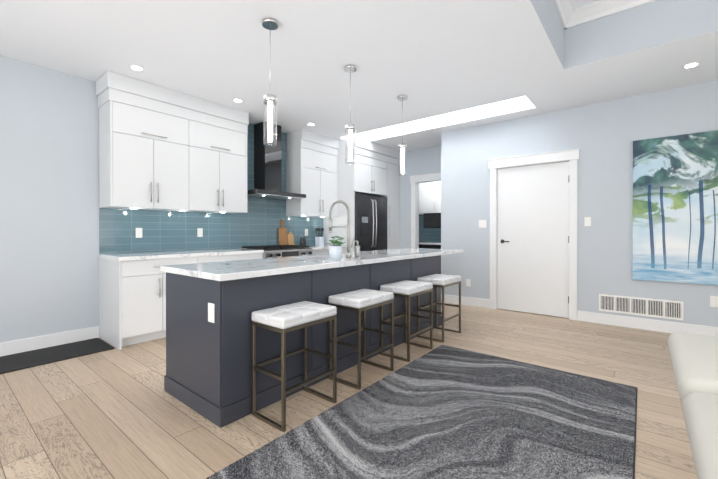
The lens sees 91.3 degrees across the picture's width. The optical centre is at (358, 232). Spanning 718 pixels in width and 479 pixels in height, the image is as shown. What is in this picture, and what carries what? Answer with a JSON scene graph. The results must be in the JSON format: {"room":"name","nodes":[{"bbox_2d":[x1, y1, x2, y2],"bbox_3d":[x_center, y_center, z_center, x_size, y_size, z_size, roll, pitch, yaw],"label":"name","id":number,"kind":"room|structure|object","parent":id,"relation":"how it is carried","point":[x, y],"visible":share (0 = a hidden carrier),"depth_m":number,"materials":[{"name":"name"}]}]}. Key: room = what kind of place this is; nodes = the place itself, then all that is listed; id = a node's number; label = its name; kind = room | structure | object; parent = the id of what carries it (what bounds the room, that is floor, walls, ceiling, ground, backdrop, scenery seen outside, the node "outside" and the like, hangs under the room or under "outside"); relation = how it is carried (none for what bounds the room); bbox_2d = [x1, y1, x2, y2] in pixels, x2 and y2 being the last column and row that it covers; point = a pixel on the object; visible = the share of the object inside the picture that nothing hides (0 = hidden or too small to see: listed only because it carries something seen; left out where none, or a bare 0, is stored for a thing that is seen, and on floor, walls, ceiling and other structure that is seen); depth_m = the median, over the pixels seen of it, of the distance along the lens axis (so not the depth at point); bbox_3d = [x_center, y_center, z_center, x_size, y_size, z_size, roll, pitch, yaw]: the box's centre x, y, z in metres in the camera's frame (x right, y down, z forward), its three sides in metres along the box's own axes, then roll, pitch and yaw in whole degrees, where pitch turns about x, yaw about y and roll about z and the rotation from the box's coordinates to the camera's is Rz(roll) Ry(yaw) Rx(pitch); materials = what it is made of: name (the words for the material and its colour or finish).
{"room":"kitchen","nodes":[
{"label":"kitchen","id":0,"kind":"room"},
{"bbox_2d":[0,55,301,342],"bbox_3d":[-2.039,-0.249,4.837,0.150,2.750,10.240,0,0,39],"label":"wall","id":1,"kind":"structure","parent":0,"point":[49,200],"depth_m":3.45,"materials":[{"name":"paint"}]},
{"bbox_2d":[0,326,98,356],"bbox_3d":[-3.956,1.072,2.339,0.015,0.130,3.696,0,0,39],"label":"baseboard","id":2,"kind":"structure","parent":1,"relation":"attached to","point":[29,344],"depth_m":3.44,"materials":[{"name":"white wood"}]},
{"bbox_2d":[98,91,191,210],"bbox_3d":[-2.401,-0.865,3.962,0.356,1.190,0.790,0,0,39],"label":"upper cabinet","id":3,"kind":"object","parent":1,"relation":"attached to","point":[163,148],"depth_m":3.78,"materials":[{"name":"white wood"}]},
{"bbox_2d":[96,71,248,126],"bbox_3d":[-2.148,-1.540,4.244,0.391,0.158,1.610,0,0,39],"label":"crown molding","id":4,"kind":"structure","parent":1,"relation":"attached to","point":[109,81],"depth_m":3.93,"materials":[{"name":"white wood"}]},
{"bbox_2d":[99,123,322,253],"bbox_3d":[-1.725,-0.699,5.093,0.010,1.848,3.398,0,0,39],"label":"backsplash","id":5,"kind":"structure","parent":1,"relation":"attached to","point":[258,223],"depth_m":4.73,"materials":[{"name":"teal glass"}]},
{"bbox_2d":[136,228,141,237],"bbox_3d":[-2.546,-0.001,4.065,0.008,0.115,0.070,0,0,39],"label":"outlet","id":6,"kind":"object","parent":5,"relation":"attached to","point":[138,232],"visible":1,"depth_m":4.06,"materials":[{"name":"white plastic"}]},
{"bbox_2d":[197,228,202,236],"bbox_3d":[-2.094,-0.003,4.625,0.008,0.115,0.070,0,0,39],"label":"outlet","id":7,"kind":"object","parent":5,"relation":"attached to","point":[199,232],"visible":1,"depth_m":4.62,"materials":[{"name":"white plastic"}]},
{"bbox_2d":[192,111,247,213],"bbox_3d":[-1.904,-0.868,4.577,0.356,1.190,0.790,0,0,39],"label":"upper cabinet","id":8,"kind":"object","parent":1,"relation":"attached to","point":[219,147],"depth_m":4.45,"materials":[{"name":"white wood"}]},
{"bbox_2d":[247,121,305,199],"bbox_3d":[-1.288,-1.075,5.235,0.486,1.095,0.898,0,0,39],"label":"range hood","id":9,"kind":"object","parent":1,"relation":"attached to","point":[268,172],"visible":0.88,"depth_m":5.20,"materials":[{"name":"black metal"}]},
{"bbox_2d":[286,129,338,216],"bbox_3d":[-0.768,-0.950,5.952,0.394,1.354,0.858,0,0,39],"label":"upper cabinet","id":10,"kind":"object","parent":1,"relation":"attached to","point":[312,166],"visible":0.98,"depth_m":5.72,"materials":[{"name":"white wood"}]},
{"bbox_2d":[338,149,386,196],"bbox_3d":[-0.052,-1.092,6.573,0.726,0.760,0.965,0,0,39],"label":"upper cabinet","id":11,"kind":"object","parent":1,"relation":"attached to","point":[373,170],"depth_m":6.16,"materials":[{"name":"white wood"}]},
{"bbox_2d":[339,137,390,156],"bbox_3d":[-0.045,-1.551,6.551,0.761,0.158,0.983,0,0,39],"label":"crown molding","id":12,"kind":"structure","parent":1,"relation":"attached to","point":[371,147],"depth_m":6.19,"materials":[{"name":"white wood"}]},
{"bbox_2d":[0,302,697,478],"bbox_3d":[1.196,1.188,2.228,8.470,0.100,10.240,0,0,39],"label":"floor","id":13,"kind":"structure","parent":0,"point":[115,413],"depth_m":2.34,"materials":[{"name":"brown wood"}]},
{"bbox_2d":[0,338,113,373],"bbox_3d":[-3.270,1.129,2.739,0.520,0.014,2.180,0,0,39],"label":"door mat","id":14,"kind":"object","parent":13,"relation":"on","point":[25,360],"visible":0.94,"depth_m":3.23,"materials":[{"name":"rubber"}]},
{"bbox_2d":[99,257,198,349],"bbox_3d":[-2.314,0.700,3.887,0.618,0.860,0.770,0,0,39],"label":"base cabinet","id":15,"kind":"object","parent":13,"relation":"on","point":[132,302],"depth_m":3.56,"materials":[{"name":"white wood"}]},
{"bbox_2d":[199,253,262,262],"bbox_3d":[-1.796,0.697,4.528,0.618,0.860,0.878,0,0,39],"label":"base cabinet","id":16,"kind":"object","parent":13,"relation":"on","point":[204,259],"depth_m":4.30,"materials":[{"name":"white wood"}]},
{"bbox_2d":[98,248,263,260],"bbox_3d":[-2.027,0.249,4.210,0.631,0.040,1.660,0,0,39],"label":"countertop","id":17,"kind":"structure","parent":16,"relation":"on","point":[155,255],"depth_m":3.91,"materials":[{"name":"stone"}]},
{"bbox_2d":[242,245,312,257],"bbox_3d":[-1.187,0.660,5.162,0.632,0.930,0.866,0,0,39],"label":"range","id":18,"kind":"object","parent":13,"relation":"on","point":[272,251],"visible":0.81,"depth_m":4.98,"materials":[{"name":"silver metal"}]},
{"bbox_2d":[251,301,336,431],"bbox_3d":[-0.410,0.814,2.272,0.318,0.647,0.458,0,0,39],"label":"stool","id":19,"kind":"object","parent":13,"relation":"on","point":[283,320],"visible":1,"depth_m":2.19,"materials":[{"name":"white leather"}]},
{"bbox_2d":[164,256,441,427],"bbox_3d":[-0.194,0.702,3.414,0.770,0.860,2.905,0,0,39],"label":"kitchen island","id":20,"kind":"object","parent":13,"relation":"on","point":[211,307],"depth_m":2.36,"materials":[{"name":"paint"}]},
{"bbox_2d":[160,248,462,279],"bbox_3d":[-0.009,0.252,3.629,0.810,0.040,3.510,0,0,39],"label":"island countertop","id":21,"kind":"structure","parent":20,"relation":"on","point":[278,266],"depth_m":2.65,"materials":[{"name":"white stone"}]},
{"bbox_2d":[327,236,345,259],"bbox_3d":[-0.197,0.131,3.088,0.183,0.205,0.141,0,0,39],"label":"plant","id":22,"kind":"object","parent":21,"relation":"on","point":[335,252],"visible":1,"depth_m":3.04,"materials":[{"name":"green plant"}]},
{"bbox_2d":[328,200,354,257],"bbox_3d":[-0.173,-0.040,3.342,0.279,0.545,0.092,0,0,39],"label":"faucet","id":23,"kind":"object","parent":21,"relation":"on","point":[348,252],"visible":1,"depth_m":3.26,"materials":[{"name":"silver metal"}]},
{"bbox_2d":[354,240,359,257],"bbox_3d":[-0.023,0.152,3.338,0.074,0.161,0.048,0,0,39],"label":"soap dispenser","id":24,"kind":"object","parent":21,"relation":"on","point":[357,251],"visible":0.96,"depth_m":3.31,"materials":[{"name":"silver metal"}]},
{"bbox_2d":[313,248,346,254],"bbox_3d":[-0.681,0.691,5.878,0.656,0.860,0.876,0,0,39],"label":"base cabinet","id":25,"kind":"object","parent":13,"relation":"on","point":[324,251],"depth_m":5.57,"materials":[{"name":"white wood"}]},
{"bbox_2d":[304,245,346,249],"bbox_3d":[-0.681,0.241,5.876,0.631,0.040,0.876,0,0,39],"label":"countertop","id":26,"kind":"structure","parent":25,"relation":"on","point":[318,247],"depth_m":5.70,"materials":[{"name":"stone"}]},
{"bbox_2d":[278,219,293,244],"bbox_3d":[-1.183,-0.001,5.696,0.078,0.432,0.290,0,0,39],"label":"cutting board","id":27,"kind":"object","parent":26,"relation":"on","point":[284,238],"visible":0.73,"depth_m":5.67,"materials":[{"name":"brown wood"}]},
{"bbox_2d":[300,236,303,244],"bbox_3d":[-0.967,0.134,5.887,0.047,0.174,0.048,0,0,39],"label":"oil bottle","id":28,"kind":"object","parent":26,"relation":"on","point":[302,241],"depth_m":5.88,"materials":[{"name":"black glass"}]},
{"bbox_2d":[315,228,323,244],"bbox_3d":[-0.689,0.065,6.180,0.114,0.310,0.177,0,0,39],"label":"utensil crock","id":29,"kind":"object","parent":26,"relation":"on","point":[319,240],"visible":1,"depth_m":6.15,"materials":[{"name":"ceramic"}]},
{"bbox_2d":[328,289,393,389],"bbox_3d":[0.023,0.812,2.808,0.318,0.647,0.458,0,0,39],"label":"stool","id":30,"kind":"object","parent":13,"relation":"on","point":[360,300],"visible":0.98,"depth_m":2.72,"materials":[{"name":"white leather"}]},
{"bbox_2d":[355,193,386,250],"bbox_3d":[-0.012,0.218,6.547,0.796,1.800,0.945,0,0,39],"label":"fridge","id":31,"kind":"object","parent":13,"relation":"on","point":[370,222],"visible":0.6,"depth_m":6.27,"materials":[{"name":"black metal"}]},
{"bbox_2d":[387,157,398,249],"bbox_3d":[0.396,-0.179,7.132,0.726,2.590,0.461,0,0,39],"label":"tall cabinet","id":32,"kind":"object","parent":13,"relation":"on","point":[392,165],"depth_m":6.88,"materials":[{"name":"white wood"}]},
{"bbox_2d":[380,280,432,361],"bbox_3d":[0.457,0.809,3.345,0.318,0.647,0.458,0,0,39],"label":"stool","id":33,"kind":"object","parent":13,"relation":"on","point":[406,289],"visible":0.96,"depth_m":3.26,"materials":[{"name":"white leather"}]},
{"bbox_2d":[206,345,637,478],"bbox_3d":[0.663,1.133,2.093,1.542,0.012,2.452,0,0,39],"label":"rug","id":34,"kind":"object","parent":13,"relation":"on","point":[444,412],"visible":1,"depth_m":2.00,"materials":[{"name":"carpet"}]},
{"bbox_2d":[419,245,440,248],"bbox_3d":[1.727,0.683,7.823,0.642,0.860,0.623,0,0,39],"label":"base cabinet","id":35,"kind":"object","parent":13,"relation":"on","point":[420,246],"depth_m":7.56,"materials":[{"name":"black glass"}]},
{"bbox_2d":[419,241,440,244],"bbox_3d":[1.742,0.233,7.805,1.976,0.040,0.628,0,0,39],"label":"countertop","id":36,"kind":"structure","parent":35,"relation":"on","point":[420,242],"depth_m":7.72,"materials":[{"name":"white stone"}]},
{"bbox_2d":[417,274,460,342],"bbox_3d":[0.891,0.807,3.882,0.318,0.647,0.458,0,0,39],"label":"stool","id":37,"kind":"object","parent":13,"relation":"on","point":[442,281],"visible":0.98,"depth_m":3.80,"materials":[{"name":"white leather"}]},
{"bbox_2d":[668,332,717,478],"bbox_3d":[0.788,0.758,0.075,0.990,0.780,2.460,0,0,39],"label":"sofa","id":38,"kind":"object","parent":13,"relation":"on","point":[694,358],"visible":1,"depth_m":0.86,"materials":[{"name":"leather"}]},
{"bbox_2d":[0,0,717,150],"bbox_3d":[1.196,-1.962,2.214,8.470,0.700,10.240,0,0,39],"label":"ceiling","id":39,"kind":"structure","parent":0,"point":[446,65],"depth_m":3.22,"materials":[{"name":"paint"}]},
{"bbox_2d":[129,64,144,70],"bbox_3d":[-2.172,-1.613,3.433,0.130,0.009,0.130,0,0,39],"label":"recessed light","id":40,"kind":"object","parent":39,"relation":"in","point":[136,67],"visible":1,"depth_m":3.42,"materials":[{"name":"white"}]},
{"bbox_2d":[232,98,242,102],"bbox_3d":[-1.480,-1.617,4.289,0.130,0.009,0.130,0,0,39],"label":"recessed light","id":41,"kind":"object","parent":39,"relation":"in","point":[237,100],"visible":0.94,"depth_m":4.28,"materials":[{"name":"white"}]},
{"bbox_2d":[262,18,277,146],"bbox_3d":[-0.682,-1.144,2.694,0.120,0.939,0.120,0,0,39],"label":"pendant light","id":42,"kind":"object","parent":39,"relation":"hanging from","point":[270,100],"visible":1,"depth_m":2.68,"materials":[{"name":"glass"}]},
{"bbox_2d":[344,65,355,164],"bbox_3d":[-0.085,-1.147,3.433,0.120,0.939,0.120,0,0,39],"label":"pendant light","id":43,"kind":"object","parent":39,"relation":"hanging from","point":[350,127],"visible":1,"depth_m":3.42,"materials":[{"name":"glass"}]},
{"bbox_2d":[398,95,407,175],"bbox_3d":[0.519,-1.151,4.180,0.120,0.939,0.120,0,0,39],"label":"pendant light","id":44,"kind":"object","parent":39,"relation":"hanging from","point":[402,147],"visible":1,"depth_m":4.17,"materials":[{"name":"clear glass"}]},
{"bbox_2d":[553,0,577,28],"bbox_3d":[0.690,-2.054,1.723,0.110,0.110,4.391,0,0,39],"label":"crown molding","id":45,"kind":"structure","parent":39,"relation":"attached to","point":[570,15],"depth_m":3.27,"materials":[{"name":"white wood"}]},
{"bbox_2d":[577,0,655,24],"bbox_3d":[3.252,-2.057,2.404,3.000,0.110,0.110,0,0,39],"label":"crown molding","id":46,"kind":"structure","parent":39,"relation":"attached to","point":[601,8],"depth_m":3.22,"materials":[{"name":"white wood"}]},
{"bbox_2d":[682,62,700,68],"bbox_3d":[3.196,-1.612,3.377,0.130,0.009,0.130,0,0,39],"label":"recessed light","id":47,"kind":"object","parent":39,"relation":"in","point":[690,65],"visible":1,"depth_m":3.37,"materials":[{"name":"white"}]},
{"bbox_2d":[400,145,440,248],"bbox_3d":[1.066,-0.259,6.969,2.000,2.750,0.120,0,0,39],"label":"wall","id":48,"kind":"structure","parent":0,"point":[426,160],"depth_m":6.92,"materials":[{"name":"paint"}]},
{"bbox_2d":[391,149,400,160],"bbox_3d":[0.409,-1.553,7.114,0.761,0.158,0.463,0,0,39],"label":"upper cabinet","id":49,"kind":"object","parent":48,"relation":"attached to","point":[394,153],"depth_m":6.92,"materials":[{"name":"white wood"}]},
{"bbox_2d":[409,172,440,247],"bbox_3d":[1.434,0.000,6.648,1.014,2.235,0.158,0,0,39],"label":"trim","id":50,"kind":"structure","parent":48,"relation":"attached to","point":[415,206],"depth_m":6.86,"materials":[{"name":"white wood"}]},
{"bbox_2d":[419,182,434,212],"bbox_3d":[1.635,-0.889,8.060,0.494,0.900,0.358,0,0,39],"label":"upper cabinet","id":51,"kind":"object","parent":48,"relation":"attached to","point":[427,189],"depth_m":7.91,"materials":[{"name":"white wood"}]},
{"bbox_2d":[423,213,440,228],"bbox_3d":[1.817,-0.273,7.882,0.620,0.330,0.392,0,0,39],"label":"microwave","id":52,"kind":"object","parent":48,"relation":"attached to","point":[429,214],"depth_m":7.80,"materials":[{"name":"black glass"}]},
{"bbox_2d":[435,181,440,212],"bbox_3d":[2.019,-0.887,7.750,0.494,0.900,0.358,0,0,39],"label":"upper cabinet","id":53,"kind":"object","parent":48,"relation":"attached to","point":[438,183],"depth_m":7.74,"materials":[{"name":"white wood"}]},
{"bbox_2d":[441,80,717,326],"bbox_3d":[3.783,-0.244,3.808,6.200,2.750,0.120,0,0,39],"label":"wall","id":54,"kind":"structure","parent":0,"point":[603,136],"depth_m":4.41,"materials":[{"name":"paint"}]},
{"bbox_2d":[466,279,470,286],"bbox_3d":[1.689,0.773,5.421,0.070,0.115,0.008,0,0,39],"label":"electrical outlet","id":55,"kind":"object","parent":54,"relation":"attached to","point":[468,282],"visible":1,"depth_m":5.42,"materials":[{"name":"white plastic"}]},
{"bbox_2d":[479,220,486,227],"bbox_3d":[1.859,-0.136,5.278,0.115,0.115,0.009,0,0,39],"label":"light switch","id":56,"kind":"object","parent":54,"relation":"attached to","point":[482,223],"visible":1,"depth_m":5.28,"materials":[{"name":"white plastic"}]},
{"bbox_2d":[497,161,568,317],"bbox_3d":[2.390,0.090,4.876,0.919,2.055,0.103,0,0,39],"label":"door","id":57,"kind":"structure","parent":54,"relation":"in","point":[533,244],"depth_m":4.86,"materials":[{"name":"white wood"}]},
{"bbox_2d":[488,148,579,320],"bbox_3d":[2.406,0.023,4.898,1.166,2.205,0.158,0,0,39],"label":"door frame","id":58,"kind":"structure","parent":54,"relation":"attached to","point":[572,156],"depth_m":4.69,"materials":[{"name":"white wood"}]},
{"bbox_2d":[441,294,717,336],"bbox_3d":[3.968,1.065,4.054,6.215,0.130,0.755,0,0,39],"label":"baseboard","id":59,"kind":"structure","parent":54,"relation":"attached to","point":[639,323],"depth_m":4.18,"materials":[{"name":"white wood"}]},
{"bbox_2d":[584,217,590,225],"bbox_3d":[2.894,-0.142,4.442,0.070,0.115,0.009,0,0,39],"label":"light switch","id":60,"kind":"object","parent":54,"relation":"attached to","point":[587,221],"visible":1,"depth_m":4.44,"materials":[{"name":"white plastic"}]},
{"bbox_2d":[599,294,683,320],"bbox_3d":[3.288,0.864,4.127,0.775,0.210,0.012,0,0,39],"label":"air vent","id":61,"kind":"object","parent":54,"relation":"in","point":[661,308],"visible":1,"depth_m":4.11,"materials":[{"name":"white metal"}]},
{"bbox_2d":[632,130,717,284],"bbox_3d":[3.818,-0.264,3.676,1.500,1.630,0.038,0,0,39],"label":"painting","id":62,"kind":"object","parent":54,"relation":"attached to","point":[675,208],"visible":0.86,"depth_m":3.89},
{"bbox_2d":[710,296,717,306],"bbox_3d":[3.781,0.731,3.730,0.070,0.115,0.008,0,0,39],"label":"electrical outlet","id":63,"kind":"object","parent":54,"relation":"attached to","point":[713,301],"visible":1,"depth_m":3.73,"materials":[{"name":"white plastic"}]}
]}

